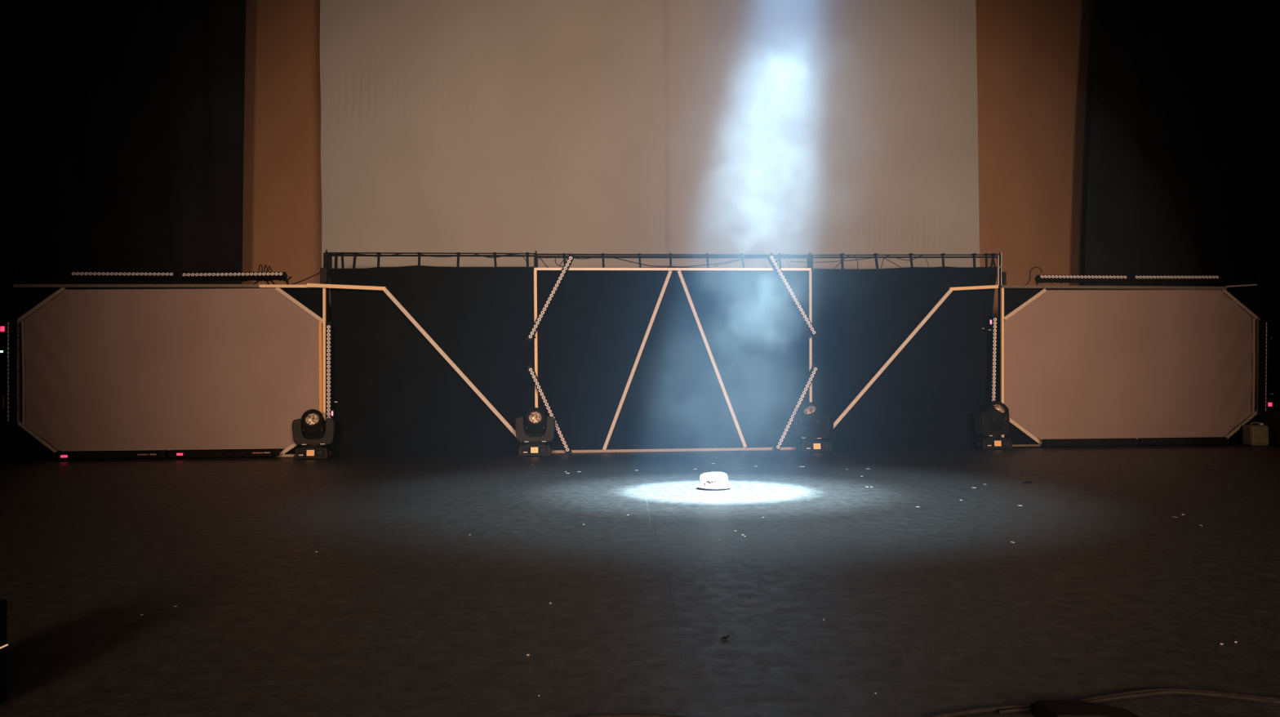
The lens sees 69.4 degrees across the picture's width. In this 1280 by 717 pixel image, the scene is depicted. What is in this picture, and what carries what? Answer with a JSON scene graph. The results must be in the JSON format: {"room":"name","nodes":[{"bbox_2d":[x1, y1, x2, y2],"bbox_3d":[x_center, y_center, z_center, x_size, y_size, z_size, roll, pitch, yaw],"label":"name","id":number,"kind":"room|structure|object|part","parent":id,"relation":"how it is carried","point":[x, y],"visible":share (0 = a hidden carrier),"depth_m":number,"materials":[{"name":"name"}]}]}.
{"room":"theater stage","nodes":[
{"label":"theater stage","id":0,"kind":"room"},
{"bbox_2d":[0,444,1279,716],"bbox_3d":[-0.064,1.010,7.594,23.000,0.100,14.800,0,-1,-4],"label":"floor","id":1,"kind":"structure","parent":0,"point":[932,607],"depth_m":3.57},
{"bbox_2d":[0,598,8,702],"bbox_3d":[-1.643,0.717,2.156,0.467,0.250,0.254,0,-1,-4],"label":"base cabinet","id":2,"kind":"object","parent":1,"relation":"on","point":[3,602],"visible":1,"depth_m":2.27,"materials":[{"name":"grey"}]},
{"bbox_2d":[9,256,17,459],"bbox_3d":[-6.508,-0.005,9.643,0.100,2.117,0.100,0,-1,-4],"label":"pole","id":3,"kind":"object","parent":1,"relation":"on","point":[16,269],"visible":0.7,"depth_m":9.65,"materials":[{"name":"black metal"}]},
{"bbox_2d":[53,449,168,459],"bbox_3d":[-5.387,0.979,9.410,1.084,0.084,0.106,0,-1,-4],"label":"bar","id":4,"kind":"object","parent":1,"relation":"on","point":[133,454],"visible":1,"depth_m":9.39,"materials":[{"name":"black metal"}]},
{"bbox_2d":[0,0,245,448],"bbox_3d":[-8.364,-3.292,11.441,6.868,8.800,0.064,0,-1,-4],"label":"curtain","id":5,"kind":"object","parent":1,"relation":"on","point":[122,122],"visible":0.62,"depth_m":11.56,"materials":[{"name":"fabric"}]},
{"bbox_2d":[13,284,326,460],"bbox_3d":[-4.877,0.134,9.632,3.158,1.812,0.120,0,-1,-4],"label":"panel","id":6,"kind":"object","parent":1,"relation":"on","point":[100,366],"visible":0.99,"depth_m":9.63,"materials":[{"name":"beige"}]},
{"bbox_2d":[0,317,18,424],"bbox_3d":[-6.455,0.128,9.464,0.163,1.096,0.079,1,-2,-40],"label":"bar","id":7,"kind":"object","parent":6,"relation":"attached to","point":[11,328],"visible":1,"depth_m":9.46,"materials":[{"name":"black metal"}]},
{"bbox_3d":[-6.402,0.137,9.507,0.040,1.058,0.040,0,-1,-4],"label":"post","id":8,"kind":"part","parent":6,"relation":"part of","materials":[{"name":"brown wood"}]},
{"bbox_2d":[67,271,178,284],"bbox_3d":[-5.354,-0.832,9.595,1.071,0.138,0.103,0,-1,-4],"label":"bar","id":9,"kind":"object","parent":6,"relation":"attached to","point":[164,276],"visible":1,"depth_m":9.57,"materials":[{"name":"black metal"}]},
{"bbox_3d":[-5.210,-0.754,9.608,2.459,0.034,0.050,0,-1,-4],"label":"rail","id":10,"kind":"part","parent":6,"relation":"part of","materials":[{"name":"brown wood"}]},
{"bbox_2d":[178,271,287,284],"bbox_3d":[-4.240,-0.837,9.678,1.096,0.140,0.103,0,-1,-4],"label":"bar","id":11,"kind":"object","parent":6,"relation":"attached to","point":[240,276],"visible":1,"depth_m":9.65,"materials":[{"name":"black metal"}]},
{"bbox_2d":[258,264,267,271],"bbox_3d":[-3.950,-0.942,9.687,0.097,0.093,0.010,0,-1,-4],"label":"cable","id":12,"kind":"object","parent":11,"relation":"on","point":[260,264],"visible":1,"depth_m":9.68,"materials":[{"name":"rubber"}]},
{"bbox_3d":[-3.565,1.016,9.689,0.493,0.028,0.030,0,-1,-4],"label":"rail","id":13,"kind":"part","parent":6,"relation":"part of","materials":[{"name":"brown wood"}]},
{"bbox_3d":[-3.656,-0.758,9.710,0.657,0.033,0.050,0,-1,-4],"label":"rail","id":14,"kind":"part","parent":6,"relation":"part of","materials":[{"name":"orange wood"}]},
{"bbox_3d":[-3.317,0.092,9.720,0.032,1.730,0.030,0,-1,-4],"label":"post","id":15,"kind":"part","parent":6,"relation":"part of","materials":[{"name":"orange wood"}]},
{"bbox_2d":[325,320,337,418],"bbox_3d":[-3.235,0.133,9.727,0.128,1.074,0.105,0,-1,-4],"label":"bar","id":16,"kind":"object","parent":6,"relation":"attached to","point":[329,326],"visible":0.95,"depth_m":9.69,"materials":[{"name":"black metal"}]},
{"bbox_2d":[306,283,521,443],"bbox_3d":[-2.358,0.055,9.742,2.252,1.695,0.030,0,-1,-4],"label":"frame","id":17,"kind":"object","parent":6,"relation":"attached to","point":[384,289],"visible":0.89,"depth_m":9.75,"materials":[{"name":"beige wood"}]},
{"bbox_2d":[168,448,279,457],"bbox_3d":[-4.268,0.973,9.494,1.084,0.083,0.106,0,-1,-4],"label":"bar","id":18,"kind":"object","parent":1,"relation":"on","point":[199,453],"visible":1,"depth_m":9.48,"materials":[{"name":"black metal"}]},
{"bbox_2d":[292,408,336,459],"bbox_3d":[-3.352,0.774,9.503,0.428,0.510,0.376,0,-1,-4],"label":"light","id":19,"kind":"object","parent":1,"relation":"on","point":[312,430],"visible":1,"depth_m":9.43,"materials":[{"name":"black plastic"}]},
{"bbox_3d":[-3.342,0.959,9.383,0.270,0.068,0.015,0,-1,-4],"label":"control panel","id":20,"kind":"part","parent":19,"relation":"part of","materials":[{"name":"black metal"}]},
{"bbox_2d":[515,407,555,456],"bbox_3d":[-1.099,0.764,9.678,0.425,0.506,0.376,0,-1,-4],"label":"light","id":21,"kind":"object","parent":1,"relation":"on","point":[531,429],"visible":1,"depth_m":9.61,"materials":[{"name":"black plastic"}]},
{"bbox_3d":[-1.089,0.947,9.558,0.270,0.068,0.015,0,-1,-4],"label":"control panel","id":22,"kind":"part","parent":21,"relation":"part of","materials":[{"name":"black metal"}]},
{"bbox_2d":[526,362,571,453],"bbox_3d":[-0.973,0.535,9.895,0.479,0.988,0.090,0,-1,-4],"label":"bar","id":23,"kind":"object","parent":1,"relation":"on","point":[530,368],"visible":0.97,"depth_m":9.85,"materials":[{"name":"black metal"}]},
{"bbox_2d":[575,713,682,716],"bbox_3d":[-0.020,0.826,2.118,0.342,0.010,0.044,0,-1,1],"label":"cable","id":24,"kind":"object","parent":1,"relation":"on","point":[615,714],"visible":1,"depth_m":2.13,"materials":[{"name":"rubber"}]},
{"bbox_2d":[320,0,979,322],"bbox_3d":[0.212,-3.178,11.379,8.133,8.350,0.032,0,-1,-4],"label":"projection screen","id":25,"kind":"object","parent":1,"relation":"on","point":[544,126],"visible":0.61,"depth_m":11.36,"materials":[{"name":"fabric"}]},
{"bbox_2d":[323,248,1000,446],"bbox_3d":[0.353,-0.083,10.320,7.823,2.208,0.360,0,-1,-4],"label":"stand","id":26,"kind":"object","parent":1,"relation":"on","point":[809,256],"visible":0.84,"depth_m":10.18,"materials":[{"name":"black metal"}]},
{"bbox_2d":[320,266,327,284],"bbox_3d":[-3.370,-0.879,9.845,0.069,0.186,0.050,0,-1,-4],"label":"junction box","id":27,"kind":"object","parent":26,"relation":"attached to","point":[323,275],"visible":0.82,"depth_m":9.83,"materials":[{"name":"black plastic"}]},
{"bbox_2d":[292,269,324,284],"bbox_3d":[-3.540,-0.863,9.816,0.405,0.181,0.011,0,-1,-4],"label":"cable","id":28,"kind":"object","parent":27,"relation":"attached to","point":[323,269],"visible":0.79,"depth_m":9.81,"materials":[{"name":"rubber"}]},
{"bbox_2d":[332,253,403,257],"bbox_3d":[-2.931,-1.112,9.918,0.775,0.043,0.010,0,-1,-4],"label":"cable","id":29,"kind":"object","parent":26,"relation":"hanging from","point":[344,253],"visible":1,"depth_m":9.92,"materials":[{"name":"rubber"}]},
{"bbox_2d":[328,252,536,455],"bbox_3d":[-2.221,-0.059,9.940,2.206,2.175,0.063,0,-1,-4],"label":"drape","id":30,"kind":"object","parent":26,"relation":"hanging from","point":[394,392],"visible":0.97,"depth_m":9.91,"materials":[{"name":"black fabric"}]},
{"bbox_2d":[420,253,458,257],"bbox_3d":[-2.166,-1.113,9.975,0.437,0.038,0.015,0,-1,-4],"label":"cable","id":31,"kind":"object","parent":26,"relation":"hanging from","point":[420,254],"visible":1,"depth_m":9.97,"materials":[{"name":"rubber"}]},
{"bbox_2d":[474,253,519,257],"bbox_3d":[-1.552,-1.115,10.021,0.483,0.051,0.011,0,-1,-4],"label":"cable","id":32,"kind":"object","parent":26,"relation":"hanging from","point":[474,253],"visible":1,"depth_m":10.02,"materials":[{"name":"rubber"}]},
{"bbox_2d":[537,253,808,451],"bbox_3d":[0.385,-0.072,10.136,3.033,2.173,0.063,0,-1,-4],"label":"drape","id":33,"kind":"object","parent":26,"relation":"hanging from","point":[590,335],"visible":0.94,"depth_m":10.10,"materials":[{"name":"black fabric"}]},
{"bbox_2d":[607,256,743,266],"bbox_3d":[0.393,-1.065,10.166,1.508,0.123,0.010,0,-1,-4],"label":"cable","id":34,"kind":"object","parent":26,"relation":"hanging from","point":[607,256],"visible":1,"depth_m":10.16,"materials":[{"name":"rubber"}]},
{"bbox_2d":[791,256,878,262],"bbox_3d":[2.167,-1.103,10.300,1.006,0.071,0.008,0,-1,-4],"label":"cable","id":35,"kind":"object","parent":26,"relation":"hanging from","point":[877,256],"visible":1,"depth_m":10.29,"materials":[{"name":"rubber"}]},
{"bbox_2d":[834,254,857,268],"bbox_3d":[2.298,-1.075,10.310,0.274,0.160,0.008,0,-1,-4],"label":"cable","id":36,"kind":"object","parent":26,"relation":"hanging from","point":[850,255],"visible":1,"depth_m":10.31,"materials":[{"name":"rubber"}]},
{"bbox_2d":[811,253,996,448],"bbox_3d":[2.953,-0.089,10.329,2.159,2.181,0.062,0,-1,-4],"label":"drape","id":37,"kind":"object","parent":26,"relation":"hanging from","point":[930,395],"visible":0.91,"depth_m":10.30,"materials":[{"name":"black fabric"}]},
{"bbox_2d":[982,313,997,404],"bbox_3d":[3.878,0.026,10.264,0.191,1.050,0.105,0,-1,-4],"label":"bar","id":38,"kind":"object","parent":26,"relation":"attached to","point":[993,321],"visible":0.98,"depth_m":10.24,"materials":[{"name":"black metal"}]},
{"bbox_2d":[997,252,1003,285],"bbox_3d":[4.055,-1.008,10.410,0.057,0.376,0.040,0,-1,-4],"label":"pole","id":39,"kind":"object","parent":26,"relation":"attached to","point":[1001,267],"visible":0.83,"depth_m":10.40,"materials":[{"name":"grey metal"}]},
{"bbox_2d":[1001,271,1006,284],"bbox_3d":[4.089,-0.888,10.389,0.034,0.166,0.060,0,-1,-4],"label":"junction box","id":40,"kind":"object","parent":39,"relation":"attached to","point":[1003,273],"visible":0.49,"depth_m":10.36,"materials":[{"name":"black plastic"}]},
{"bbox_2d":[241,0,1097,401],"bbox_3d":[0.594,-3.227,12.613,14.319,8.600,0.032,0,-1,-4],"label":"wall","id":41,"kind":"structure","parent":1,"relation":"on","point":[1035,58],"depth_m":12.93,"materials":[{"name":"fabric"}]},
{"bbox_2d":[533,267,812,453],"bbox_3d":[0.380,0.011,10.064,3.046,2.000,0.022,0,-1,-4],"label":"wooden frame","id":42,"kind":"object","parent":1,"relation":"on","point":[744,448],"visible":0.76,"depth_m":10.06,"materials":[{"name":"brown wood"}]},
{"bbox_2d":[525,253,575,342],"bbox_3d":[-0.959,-0.654,9.925,0.528,0.951,0.090,0,-1,-4],"label":"bar","id":43,"kind":"object","parent":42,"relation":"attached to","point":[571,256],"visible":1,"depth_m":9.88,"materials":[{"name":"black metal"}]},
{"bbox_2d":[765,252,817,337],"bbox_3d":[1.664,-0.688,10.122,0.556,0.933,0.090,0,-1,-4],"label":"bar","id":44,"kind":"object","parent":42,"relation":"attached to","point":[811,331],"visible":1,"depth_m":10.08,"materials":[{"name":"black metal"}]},
{"bbox_2d":[696,471,730,489],"bbox_3d":[0.526,0.875,6.631,0.247,0.116,0.239,0,-1,-4],"label":"hat","id":45,"kind":"object","parent":1,"relation":"on","point":[712,480],"visible":1,"depth_m":6.55,"materials":[{"name":"white"}]},
{"bbox_2d":[720,635,728,639],"bbox_3d":[0.254,0.837,2.772,0.031,0.012,0.011,1,-2,-34],"label":"scrap","id":46,"kind":"object","parent":1,"relation":"on","point":[726,637],"visible":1,"depth_m":2.77,"materials":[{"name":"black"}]},
{"bbox_2d":[772,364,819,451],"bbox_3d":[1.703,0.539,10.095,0.516,0.950,0.090,0,-1,-4],"label":"bar","id":47,"kind":"object","parent":1,"relation":"on","point":[813,371],"visible":1,"depth_m":10.06,"materials":[{"name":"black metal"}]},
{"bbox_2d":[793,401,833,452],"bbox_3d":[1.870,0.735,9.950,0.393,0.534,0.347,0,-1,-4],"label":"light","id":48,"kind":"object","parent":1,"relation":"on","point":[811,424],"visible":1,"depth_m":9.85,"materials":[{"name":"black plastic"}]},
{"bbox_3d":[1.881,0.932,9.817,0.270,0.068,0.015,0,-1,-4],"label":"control panel","id":49,"kind":"part","parent":48,"relation":"part of","materials":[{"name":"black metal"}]},
{"bbox_2d":[972,400,1013,449],"bbox_3d":[3.881,0.728,10.172,0.427,0.531,0.352,0,-1,-4],"label":"light","id":50,"kind":"object","parent":1,"relation":"on","point":[993,422],"visible":1,"depth_m":10.08,"materials":[{"name":"black plastic"}]},
{"bbox_3d":[3.891,0.924,10.051,0.270,0.068,0.015,0,-1,-4],"label":"control panel","id":51,"kind":"part","parent":50,"relation":"part of","materials":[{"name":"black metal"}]},
{"bbox_2d":[1032,699,1138,716],"bbox_3d":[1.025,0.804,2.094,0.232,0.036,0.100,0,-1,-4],"label":"monitor speaker","id":52,"kind":"object","parent":1,"relation":"on","point":[1042,708],"visible":1,"depth_m":2.09},
{"bbox_2d":[1042,437,1138,446],"bbox_3d":[4.975,0.925,10.192,1.057,0.084,0.100,0,-1,-4],"label":"bar","id":53,"kind":"object","parent":1,"relation":"on","point":[1071,442],"visible":1,"depth_m":10.17,"materials":[{"name":"black metal"}]},
{"bbox_2d":[924,688,1279,716],"bbox_3d":[1.093,0.819,2.205,0.913,0.011,0.121,0,-1,-6],"label":"cable","id":54,"kind":"object","parent":1,"relation":"on","point":[1012,706],"visible":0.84,"depth_m":2.21,"materials":[{"name":"rubber"}]},
{"bbox_2d":[1000,284,1260,447],"bbox_3d":[5.554,0.074,10.424,3.127,1.823,0.105,0,-1,-4],"label":"panel","id":55,"kind":"object","parent":1,"relation":"on","point":[1077,362],"visible":1,"depth_m":10.42,"materials":[{"name":"beige"}]},
{"bbox_2d":[833,284,998,428],"bbox_3d":[3.013,-0.017,10.147,1.918,1.581,0.030,0,-1,-4],"label":"frame","id":56,"kind":"object","parent":55,"relation":"attached to","point":[950,290],"visible":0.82,"depth_m":10.13,"materials":[{"name":"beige wood"}]},
{"bbox_3d":[4.026,0.070,10.271,0.056,1.718,0.030,0,-1,-4],"label":"post","id":57,"kind":"part","parent":55,"relation":"part of","materials":[{"name":"orange wood"}]},
{"bbox_3d":[4.232,0.967,10.275,0.457,0.021,0.030,0,-1,-4],"label":"rail","id":58,"kind":"part","parent":55,"relation":"part of","materials":[{"name":"brown wood"}]},
{"bbox_2d":[1024,266,1041,284],"bbox_3d":[4.384,-0.914,10.332,0.228,0.222,0.010,0,-1,-4],"label":"cable","id":59,"kind":"object","parent":55,"relation":"on","point":[1033,267],"visible":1,"depth_m":10.33,"materials":[{"name":"rubber"}]},
{"bbox_2d":[1034,274,1129,285],"bbox_3d":[4.956,-0.870,10.369,1.065,0.137,0.103,0,-1,-4],"label":"bar","id":60,"kind":"object","parent":55,"relation":"attached to","point":[1118,279],"visible":1,"depth_m":10.34,"materials":[{"name":"black metal"}]},
{"bbox_3d":[5.335,-0.799,10.401,2.636,0.047,0.050,0,-1,-4],"label":"rail","id":61,"kind":"part","parent":55,"relation":"part of","materials":[{"name":"brown wood"}]},
{"bbox_2d":[1129,275,1221,286],"bbox_3d":[6.051,-0.874,10.452,1.040,0.134,0.103,0,-1,-4],"label":"bar","id":62,"kind":"object","parent":55,"relation":"attached to","point":[1138,279],"visible":1,"depth_m":10.43,"materials":[{"name":"black metal"}]},
{"bbox_3d":[6.831,-0.827,10.514,0.365,0.036,0.050,0,-1,-4],"label":"rail","id":63,"kind":"part","parent":55,"relation":"part of","materials":[{"name":"brown wood"}]},
{"bbox_3d":[7.028,0.084,10.516,0.064,1.092,0.040,0,-1,-4],"label":"post","id":64,"kind":"part","parent":55,"relation":"part of","materials":[{"name":"brown wood"}]},
{"bbox_2d":[1256,319,1273,413],"bbox_3d":[7.080,0.092,10.483,0.158,1.067,0.091,-2,-2,41],"label":"bar","id":65,"kind":"object","parent":55,"relation":"attached to","point":[1263,404],"visible":1,"depth_m":10.47,"materials":[{"name":"black metal"}]},
{"bbox_2d":[997,689,1279,713],"bbox_3d":[1.185,0.820,2.212,0.714,0.009,0.111,0,-1,-4],"label":"cable","id":66,"kind":"object","parent":1,"relation":"on","point":[1172,691],"visible":0.78,"depth_m":2.23,"materials":[{"name":"rubber"}]},
{"bbox_2d":[1084,0,1279,412],"bbox_3d":[8.443,-3.380,12.705,5.021,8.800,0.064,0,-1,-4],"label":"curtain","id":67,"kind":"object","parent":1,"relation":"on","point":[1184,166],"visible":0.72,"depth_m":12.62,"materials":[{"name":"fabric"}]},
{"bbox_2d":[1137,436,1228,445],"bbox_3d":[6.038,0.919,10.272,1.010,0.084,0.100,0,-1,-4],"label":"bar","id":68,"kind":"object","parent":1,"relation":"on","point":[1205,440],"visible":1,"depth_m":10.25,"materials":[{"name":"black metal"}]},
{"bbox_2d":[1242,422,1268,445],"bbox_3d":[6.902,0.845,10.364,0.210,0.265,0.176,0,-1,-4],"label":"can","id":69,"kind":"object","parent":1,"relation":"on","point":[1252,434],"visible":1,"depth_m":10.29,"materials":[{"name":"grey"}]},
{"bbox_2d":[1257,412,1279,446],"bbox_3d":[7.326,0.789,10.361,0.552,0.369,0.412,0,-1,-4],"label":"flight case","id":70,"kind":"object","parent":1,"relation":"on","point":[1272,420],"visible":0.81,"depth_m":10.32,"materials":[{"name":"black"}]},
{"bbox_3d":[7.326,0.653,10.368,0.544,0.092,0.404,0,-1,-4],"label":"lid","id":71,"kind":"part","parent":70,"relation":"part of","materials":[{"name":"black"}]}
]}

